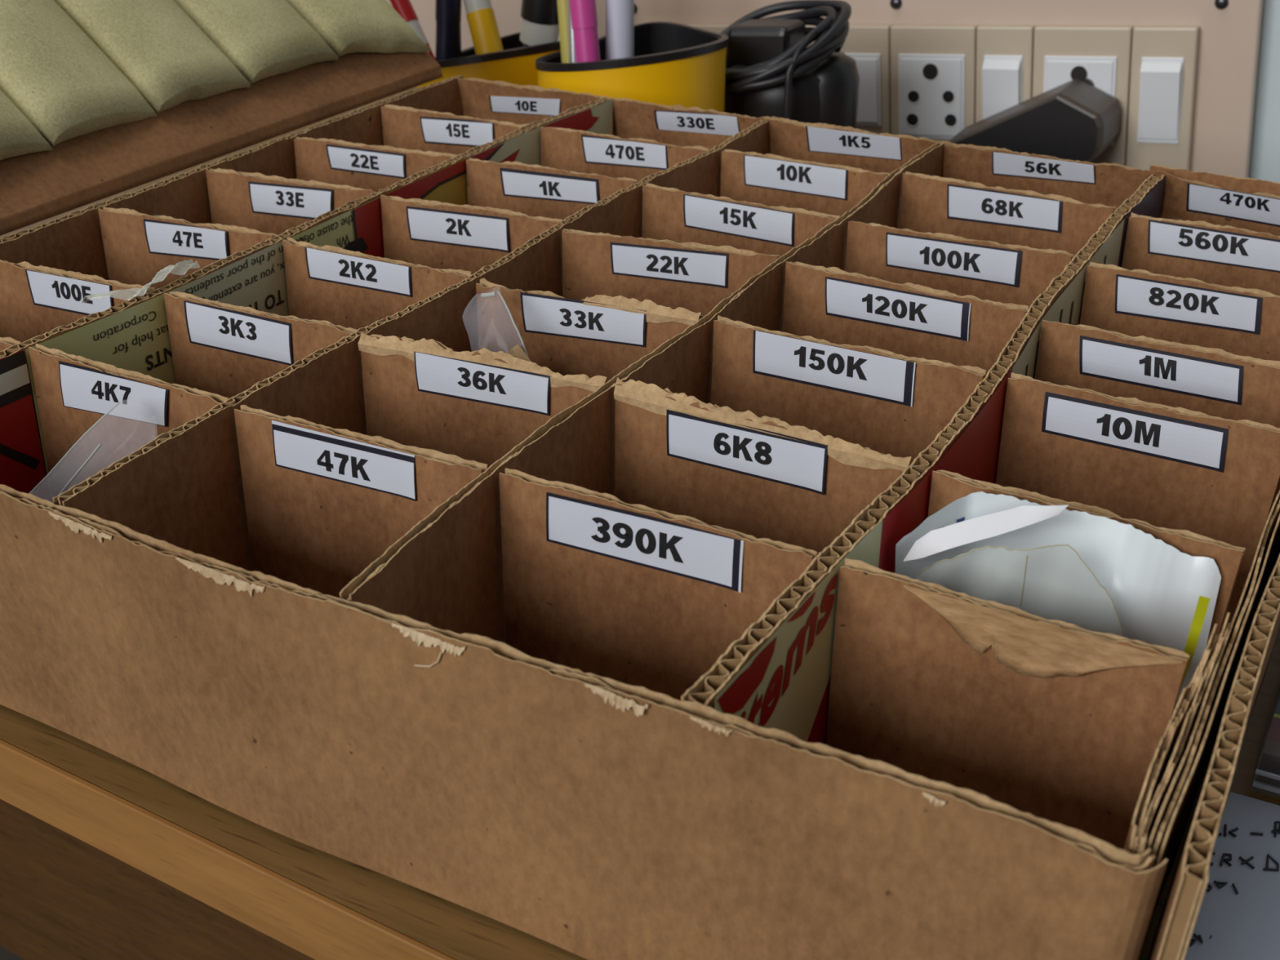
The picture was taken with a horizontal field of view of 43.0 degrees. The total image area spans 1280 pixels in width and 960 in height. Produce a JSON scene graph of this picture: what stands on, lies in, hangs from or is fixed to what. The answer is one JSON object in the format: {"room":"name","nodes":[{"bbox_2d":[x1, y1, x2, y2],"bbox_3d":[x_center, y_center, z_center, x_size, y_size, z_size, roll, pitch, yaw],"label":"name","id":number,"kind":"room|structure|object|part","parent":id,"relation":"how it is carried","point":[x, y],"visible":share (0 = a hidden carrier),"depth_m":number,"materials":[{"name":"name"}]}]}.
{"room":"electronics workshop","nodes":[
{"label":"electronics workshop","id":0,"kind":"room"},
{"bbox_2d":[0,946,24,959],"bbox_3d":[-0.289,0.843,0.549,3.400,0.040,1.900,14,30,24],"label":"floor","id":1,"kind":"structure","parent":0,"point":[5,954],"depth_m":1.37,"materials":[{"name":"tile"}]},
{"bbox_2d":[0,86,1279,959],"bbox_3d":[-0.003,0.287,0.775,1.500,0.750,0.576,16,31,28],"label":"desk","id":2,"kind":"object","parent":1,"relation":"on","point":[103,856],"visible":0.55,"depth_m":0.38,"materials":[{"name":"laminate"}]},
{"bbox_3d":[-0.033,0.175,0.662,1.436,0.411,0.018,16,31,28],"label":"panel","id":3,"kind":"part","parent":2,"relation":"part of","materials":[{"name":"laminate"}]},
{"bbox_2d":[417,31,560,88],"bbox_3d":[-0.072,-0.203,0.844,0.089,0.061,0.089,14,30,24],"label":"pen cup","id":4,"kind":"object","parent":2,"relation":"on","point":[514,64],"visible":0.23,"depth_m":0.80,"materials":[{"name":"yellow plastic"}]},
{"bbox_2d":[389,0,435,59],"bbox_3d":[-0.119,-0.236,0.840,0.073,0.107,0.010,20,33,34],"label":"ballpoint pen","id":5,"kind":"object","parent":4,"relation":"in","point":[404,8],"visible":0.31,"depth_m":0.84,"materials":[{"name":"red plastic"}]},
{"bbox_2d":[435,0,461,61],"bbox_3d":[-0.098,-0.241,0.831,0.022,0.121,0.013,-22,35,-37],"label":"marker pen","id":6,"kind":"object","parent":4,"relation":"in","point":[447,12],"visible":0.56,"depth_m":0.83,"materials":[{"name":"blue plastic"}]},
{"bbox_2d":[459,22,461,57],"bbox_3d":[-0.096,-0.254,0.856,0.002,0.120,0.010,8,28,14],"label":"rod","id":7,"kind":"object","parent":4,"relation":"in","point":[460,22],"visible":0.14,"depth_m":0.86,"materials":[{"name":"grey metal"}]},
{"bbox_2d":[462,0,503,54],"bbox_3d":[-0.081,-0.234,0.828,0.014,0.120,0.066,-17,32,-31],"label":"highlighter","id":8,"kind":"object","parent":4,"relation":"in","point":[481,17],"visible":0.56,"depth_m":0.82,"materials":[{"name":"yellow plastic"}]},
{"bbox_2d":[520,0,559,47],"bbox_3d":[-0.049,-0.236,0.830,0.038,0.115,0.022,22,34,35],"label":"marker pen","id":9,"kind":"object","parent":4,"relation":"in","point":[540,24],"visible":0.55,"depth_m":0.82,"materials":[{"name":"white plastic"}]},
{"bbox_2d":[535,21,728,111],"bbox_3d":[-0.004,-0.174,0.771,0.090,0.076,0.090,14,30,24],"label":"pen cup","id":10,"kind":"object","parent":2,"relation":"on","point":[672,64],"visible":0.48,"depth_m":0.73,"materials":[{"name":"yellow plastic"}]},
{"bbox_2d":[556,0,569,62],"bbox_3d":[-0.033,-0.193,0.771,0.007,0.091,0.022,-12,29,-23],"label":"pencil","id":11,"kind":"object","parent":10,"relation":"in","point":[562,5],"visible":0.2,"depth_m":0.76,"materials":[{"name":"yellow wood"}]},
{"bbox_2d":[567,0,576,62],"bbox_3d":[-0.031,-0.193,0.768,0.006,0.093,0.021,-4,27,-8],"label":"ballpoint pen","id":12,"kind":"object","parent":10,"relation":"in","point":[571,45],"visible":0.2,"depth_m":0.76,"materials":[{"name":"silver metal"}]},
{"bbox_2d":[568,0,600,62],"bbox_3d":[-0.024,-0.192,0.766,0.012,0.094,0.029,-15,31,-28],"label":"marker pen","id":13,"kind":"object","parent":10,"relation":"in","point":[584,17],"visible":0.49,"depth_m":0.76,"materials":[{"name":"pink plastic"}]},
{"bbox_2d":[605,0,634,59],"bbox_3d":[-0.010,-0.204,0.776,0.014,0.106,0.018,-1,27,-4],"label":"marker pen","id":14,"kind":"object","parent":10,"relation":"in","point":[620,14],"visible":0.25,"depth_m":0.77,"materials":[{"name":"grey plastic"}]},
{"bbox_2d":[0,0,1279,959],"bbox_3d":[-0.062,-0.098,0.492,0.536,0.192,0.390,14,30,24],"label":"cardboard box","id":15,"kind":"object","parent":2,"relation":"on","point":[590,816],"visible":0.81,"depth_m":0.33,"materials":[{"name":"cardboard"}]},
{"bbox_2d":[0,337,21,351],"bbox_3d":[-0.194,-0.012,0.453,0.065,0.069,0.003,11,29,19],"label":"divider","id":16,"kind":"object","parent":15,"relation":"in","point":[5,342],"visible":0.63,"depth_m":0.43,"materials":[{"name":"cardboard"}]},
{"bbox_2d":[28,401,120,503],"bbox_3d":[-0.133,0.000,0.389,0.034,0.028,0.038,14,30,24],"label":"clear bag","id":17,"kind":"object","parent":15,"relation":"in","point":[118,402],"visible":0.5,"depth_m":0.39,"materials":[{"name":"grey"}]},
{"bbox_2d":[0,259,155,342],"bbox_3d":[-0.170,-0.031,0.490,0.068,0.069,0.004,12,29,21],"label":"divider","id":18,"kind":"object","parent":15,"relation":"in","point":[35,300],"visible":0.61,"depth_m":0.48,"materials":[{"name":"cardboard"}]},
{"bbox_2d":[28,343,228,497],"bbox_3d":[-0.130,0.003,0.425,0.066,0.069,0.004,15,30,26],"label":"divider","id":19,"kind":"object","parent":15,"relation":"in","point":[73,393],"visible":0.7,"depth_m":0.42,"materials":[{"name":"cardboard"}]},
{"bbox_2d":[97,206,276,288],"bbox_3d":[-0.145,-0.052,0.533,0.067,0.069,0.004,12,29,21],"label":"divider","id":20,"kind":"object","parent":15,"relation":"in","point":[137,246],"visible":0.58,"depth_m":0.53,"materials":[{"name":"cardboard"}]},
{"bbox_3d":[-0.234,-0.171,0.556,0.148,0.122,0.361,14,30,24],"label":"lid","id":21,"kind":"part","parent":15,"relation":"part of","materials":[{"name":"cardboard"}]},
{"bbox_2d":[164,291,357,398],"bbox_3d":[-0.106,-0.016,0.464,0.064,0.069,0.004,13,29,22],"label":"divider","id":22,"kind":"object","parent":15,"relation":"in","point":[223,349],"visible":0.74,"depth_m":0.46,"materials":[{"name":"cardboard"}]},
{"bbox_2d":[205,168,376,235],"bbox_3d":[-0.121,-0.073,0.575,0.066,0.069,0.004,10,29,19],"label":"divider","id":23,"kind":"object","parent":15,"relation":"in","point":[272,204],"visible":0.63,"depth_m":0.56,"materials":[{"name":"cardboard"}]},
{"bbox_2d":[0,97,612,502],"bbox_3d":[-0.102,-0.054,0.538,0.008,0.069,0.368,14,30,25],"label":"divider","id":24,"kind":"object","parent":15,"relation":"in","point":[133,335],"visible":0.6,"depth_m":0.48,"materials":[{"name":"cardboard"}]},
{"bbox_2d":[80,259,200,303],"bbox_3d":[-0.140,-0.056,0.461,0.038,0.006,0.009,-24,36,-39],"label":"scrap","id":25,"kind":"object","parent":24,"relation":"on","point":[180,268],"visible":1,"depth_m":0.46,"materials":[{"name":"white"}]},
{"bbox_2d":[234,404,488,598],"bbox_3d":[-0.066,0.020,0.393,0.070,0.069,0.004,13,30,24],"label":"divider","id":26,"kind":"object","parent":15,"relation":"in","point":[322,503],"visible":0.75,"depth_m":0.39,"materials":[{"name":"cardboard"}]},
{"bbox_2d":[293,137,457,192],"bbox_3d":[-0.098,-0.093,0.614,0.067,0.069,0.004,10,28,18],"label":"divider","id":27,"kind":"object","parent":15,"relation":"in","point":[375,168],"visible":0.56,"depth_m":0.60,"materials":[{"name":"cardboard"}]},
{"bbox_2d":[282,237,471,329],"bbox_3d":[-0.080,-0.037,0.505,0.067,0.069,0.004,14,30,24],"label":"divider","id":28,"kind":"object","parent":15,"relation":"in","point":[335,285],"visible":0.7,"depth_m":0.50,"materials":[{"name":"cardboard"}]},
{"bbox_2d":[52,119,768,571],"bbox_3d":[-0.039,-0.039,0.509,0.008,0.069,0.369,14,30,25],"label":"divider","id":29,"kind":"object","parent":15,"relation":"in","point":[183,488],"visible":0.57,"depth_m":0.41,"materials":[{"name":"cardboard"}]},
{"bbox_2d":[381,104,528,155],"bbox_3d":[-0.074,-0.113,0.655,0.067,0.069,0.004,13,30,23],"label":"divider","id":30,"kind":"object","parent":15,"relation":"in","point":[403,127],"visible":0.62,"depth_m":0.65,"materials":[{"name":"cardboard"}]},
{"bbox_2d":[380,195,562,274],"bbox_3d":[-0.056,-0.059,0.548,0.066,0.069,0.004,11,29,20],"label":"divider","id":31,"kind":"object","parent":15,"relation":"in","point":[434,234],"visible":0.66,"depth_m":0.54,"materials":[{"name":"cardboard"}]},
{"bbox_2d":[357,332,607,467],"bbox_3d":[-0.042,-0.002,0.434,0.071,0.072,0.004,11,29,20],"label":"divider","id":32,"kind":"object","parent":15,"relation":"in","point":[477,406],"visible":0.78,"depth_m":0.43,"materials":[{"name":"cardboard"}]},
{"bbox_2d":[480,291,530,361],"bbox_3d":[-0.038,-0.036,0.454,0.012,0.029,0.032,-16,31,-29],"label":"clear bag","id":33,"kind":"object","parent":15,"relation":"in","point":[516,352],"visible":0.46,"depth_m":0.45,"materials":[{"name":"grey"}]},
{"bbox_2d":[466,158,637,220],"bbox_3d":[-0.032,-0.080,0.589,0.066,0.069,0.004,12,29,21],"label":"divider","id":34,"kind":"object","parent":15,"relation":"in","point":[531,190],"visible":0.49,"depth_m":0.58,"materials":[{"name":"cardboard"}]},
{"bbox_2d":[475,278,702,383],"bbox_3d":[-0.015,-0.022,0.475,0.069,0.070,0.004,11,29,20],"label":"divider","id":35,"kind":"object","parent":15,"relation":"in","point":[597,335],"visible":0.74,"depth_m":0.47,"materials":[{"name":"cardboard"}]},
{"bbox_2d":[540,126,709,182],"bbox_3d":[-0.007,-0.099,0.628,0.070,0.069,0.004,13,29,23],"label":"divider","id":36,"kind":"object","parent":15,"relation":"in","point":[579,151],"visible":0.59,"depth_m":0.62,"materials":[{"name":"cardboard"}]},
{"bbox_2d":[339,142,944,643],"bbox_3d":[0.026,-0.022,0.478,0.007,0.069,0.372,14,30,24],"label":"divider","id":37,"kind":"object","parent":15,"relation":"in","point":[446,572],"visible":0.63,"depth_m":0.39,"materials":[{"name":"cardboard"}]},
{"bbox_2d":[498,467,817,700],"bbox_3d":[0.002,0.037,0.361,0.076,0.069,0.004,15,30,25],"label":"divider","id":38,"kind":"object","parent":15,"relation":"in","point":[602,584],"visible":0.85,"depth_m":0.36,"materials":[{"name":"cardboard"}]},
{"bbox_2d":[561,228,779,316],"bbox_3d":[0.009,-0.043,0.519,0.070,0.069,0.004,10,28,18],"label":"divider","id":39,"kind":"object","parent":15,"relation":"in","point":[694,277],"visible":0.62,"depth_m":0.51,"materials":[{"name":"cardboard"}]},
{"bbox_2d":[641,182,839,256],"bbox_3d":[0.032,-0.063,0.558,0.072,0.069,0.004,14,30,25],"label":"divider","id":40,"kind":"object","parent":15,"relation":"in","point":[672,214],"visible":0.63,"depth_m":0.55,"materials":[{"name":"cardboard"}]},
{"bbox_2d":[613,377,911,555],"bbox_3d":[0.028,0.015,0.401,0.078,0.072,0.004,15,31,27],"label":"divider","id":41,"kind":"object","parent":15,"relation":"in","point":[745,473],"visible":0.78,"depth_m":0.39,"materials":[{"name":"cardboard"}]},
{"bbox_2d":[720,149,889,216],"bbox_3d":[0.059,-0.085,0.601,0.064,0.069,0.004,14,30,25],"label":"divider","id":42,"kind":"object","parent":15,"relation":"in","point":[768,180],"visible":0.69,"depth_m":0.59,"materials":[{"name":"cardboard"}]},
{"bbox_2d":[711,315,986,466],"bbox_3d":[0.054,-0.006,0.446,0.076,0.069,0.004,14,30,25],"label":"divider","id":43,"kind":"object","parent":15,"relation":"in","point":[884,402],"visible":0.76,"depth_m":0.43,"materials":[{"name":"cardboard"}]},
{"bbox_2d":[782,261,1028,376],"bbox_3d":[0.076,-0.027,0.487,0.074,0.069,0.004,16,31,27],"label":"divider","id":44,"kind":"object","parent":15,"relation":"in","point":[833,304],"visible":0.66,"depth_m":0.47,"materials":[{"name":"cardboard"}]},
{"bbox_2d":[680,173,1165,745],"bbox_3d":[0.098,-0.005,0.444,0.010,0.069,0.372,14,30,24],"label":"divider","id":45,"kind":"object","parent":15,"relation":"in","point":[777,675],"visible":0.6,"depth_m":0.34,"materials":[{"name":"cardboard"}]},
{"bbox_2d":[844,221,1073,307],"bbox_3d":[0.099,-0.046,0.525,0.072,0.069,0.004,14,30,24],"label":"divider","id":46,"kind":"object","parent":15,"relation":"in","point":[993,271],"visible":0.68,"depth_m":0.51,"materials":[{"name":"cardboard"}]},
{"bbox_2d":[897,171,1115,257],"bbox_3d":[0.125,-0.069,0.572,0.075,0.069,0.004,15,31,27],"label":"divider","id":47,"kind":"object","parent":15,"relation":"in","point":[933,204],"visible":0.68,"depth_m":0.56,"materials":[{"name":"cardboard"}]},
{"bbox_2d":[826,558,1190,849],"bbox_3d":[0.070,0.055,0.326,0.068,0.069,0.006,15,30,26],"label":"divider","id":48,"kind":"object","parent":15,"relation":"in","point":[1054,721],"visible":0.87,"depth_m":0.32,"materials":[{"name":"cardboard"}]},
{"bbox_2d":[894,491,1221,707],"bbox_3d":[0.085,0.037,0.345,0.066,0.072,0.030,14,30,24],"label":"plastic bag","id":49,"kind":"object","parent":15,"relation":"in","point":[1094,573],"visible":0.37,"depth_m":0.34,"materials":[{"name":"white plastic"}]},
{"bbox_2d":[928,470,1245,645],"bbox_3d":[0.095,0.036,0.364,0.068,0.069,0.003,16,31,28],"label":"divider","id":50,"kind":"object","parent":15,"relation":"in","point":[947,486],"visible":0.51,"depth_m":0.34,"materials":[{"name":"cardboard"}]},
{"bbox_2d":[995,372,1279,633],"bbox_3d":[0.124,0.011,0.413,0.069,0.069,0.004,15,30,26],"label":"divider","id":51,"kind":"object","parent":15,"relation":"in","point":[1217,478],"visible":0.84,"depth_m":0.40,"materials":[{"name":"cardboard"}]},
{"bbox_2d":[1035,320,1279,516],"bbox_3d":[0.142,-0.006,0.447,0.072,0.069,0.004,14,30,25],"label":"divider","id":52,"kind":"object","parent":15,"relation":"in","point":[1210,381],"visible":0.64,"depth_m":0.43,"materials":[{"name":"cardboard"}]},
{"bbox_2d":[1080,262,1279,360],"bbox_3d":[0.167,-0.027,0.489,0.072,0.069,0.004,14,30,25],"label":"divider","id":53,"kind":"object","parent":15,"relation":"in","point":[1235,320],"visible":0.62,"depth_m":0.48,"materials":[{"name":"cardboard"}]},
{"bbox_2d":[1121,212,1279,295],"bbox_3d":[0.193,-0.049,0.533,0.072,0.069,0.004,14,30,24],"label":"divider","id":54,"kind":"object","parent":15,"relation":"in","point":[1226,255],"visible":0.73,"depth_m":0.53,"materials":[{"name":"cardboard"}]},
{"bbox_2d":[720,0,859,128],"bbox_3d":[0.064,-0.192,0.797,0.085,0.084,0.068,14,30,24],"label":"power adapter","id":55,"kind":"object","parent":2,"relation":"on","point":[772,70],"visible":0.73,"depth_m":0.78,"materials":[{"name":"black plastic"}]},
{"bbox_2d":[1183,791,1279,959],"bbox_3d":[0.194,0.119,0.281,0.200,0.001,0.130,14,30,24],"label":"paper sheet","id":56,"kind":"object","parent":2,"relation":"on","point":[1238,916],"visible":0.82,"depth_m":0.34,"materials":[{"name":"grey paper"}]},
{"bbox_2d":[1252,697,1279,794],"bbox_3d":[0.230,0.057,0.393,0.136,0.009,0.127,14,30,24],"label":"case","id":57,"kind":"object","parent":2,"relation":"on","point":[1272,745],"visible":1,"depth_m":0.37,"materials":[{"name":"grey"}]},
{"bbox_2d":[1248,0,1279,182],"bbox_3d":[0.172,-0.682,0.732,3.400,2.520,0.048,14,30,24],"label":"wall","id":58,"kind":"structure","parent":0,"point":[1264,157],"depth_m":0.85,"materials":[{"name":"white paint"}]},
{"bbox_2d":[386,0,1262,177],"bbox_3d":[-0.051,-0.342,0.980,0.853,0.546,0.022,14,30,24],"label":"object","id":59,"kind":"structure","parent":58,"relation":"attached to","point":[1182,74],"depth_m":0.87,"materials":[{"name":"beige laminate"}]},
{"bbox_3d":[0.051,-0.231,0.974,0.055,0.087,0.008,14,30,24],"label":"module frame","id":60,"kind":"part","parent":59,"relation":"part of","materials":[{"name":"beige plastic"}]},
{"bbox_3d":[0.094,-0.224,0.952,0.056,0.087,0.008,14,30,24],"label":"module frame","id":61,"kind":"part","parent":59,"relation":"part of","materials":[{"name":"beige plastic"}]},
{"bbox_3d":[0.130,-0.219,0.933,0.038,0.085,0.008,14,30,24],"label":"module frame","id":62,"kind":"part","parent":59,"relation":"part of","materials":[{"name":"beige plastic"}]},
{"bbox_2d":[897,53,965,139],"bbox_3d":[0.163,-0.214,0.910,0.042,0.050,0.003,14,30,24],"label":"socket","id":63,"kind":"object","parent":59,"relation":"attached to","point":[931,87],"depth_m":0.91,"materials":[{"name":"white plastic"}]},
{"bbox_3d":[0.165,-0.214,0.915,0.056,0.087,0.008,14,30,24],"label":"module frame","id":64,"kind":"part","parent":59,"relation":"part of","materials":[{"name":"beige plastic"}]},
{"bbox_3d":[0.201,-0.208,0.896,0.038,0.085,0.008,14,30,24],"label":"module frame","id":65,"kind":"part","parent":59,"relation":"part of","materials":[{"name":"beige plastic"}]},
{"bbox_2d":[948,77,1120,162],"bbox_3d":[0.210,-0.183,0.869,0.083,0.060,0.044,14,30,24],"label":"plug adapter","id":66,"kind":"object","parent":59,"relation":"attached to","point":[1074,120],"visible":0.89,"depth_m":0.84,"materials":[{"name":"black plastic"}]},
{"bbox_2d":[1043,55,1117,145],"bbox_3d":[0.235,-0.204,0.873,0.042,0.050,0.003,14,30,24],"label":"socket","id":67,"kind":"object","parent":59,"relation":"attached to","point":[1058,70],"depth_m":0.86,"materials":[{"name":"white plastic"}]},
{"bbox_3d":[0.238,-0.203,0.877,0.058,0.087,0.008,14,30,24],"label":"module frame","id":68,"kind":"part","parent":59,"relation":"part of","materials":[{"name":"beige plastic"}]},
{"bbox_3d":[0.275,-0.197,0.858,0.040,0.086,0.008,14,30,24],"label":"module frame","id":69,"kind":"part","parent":59,"relation":"part of","materials":[{"name":"beige plastic"}]}
]}

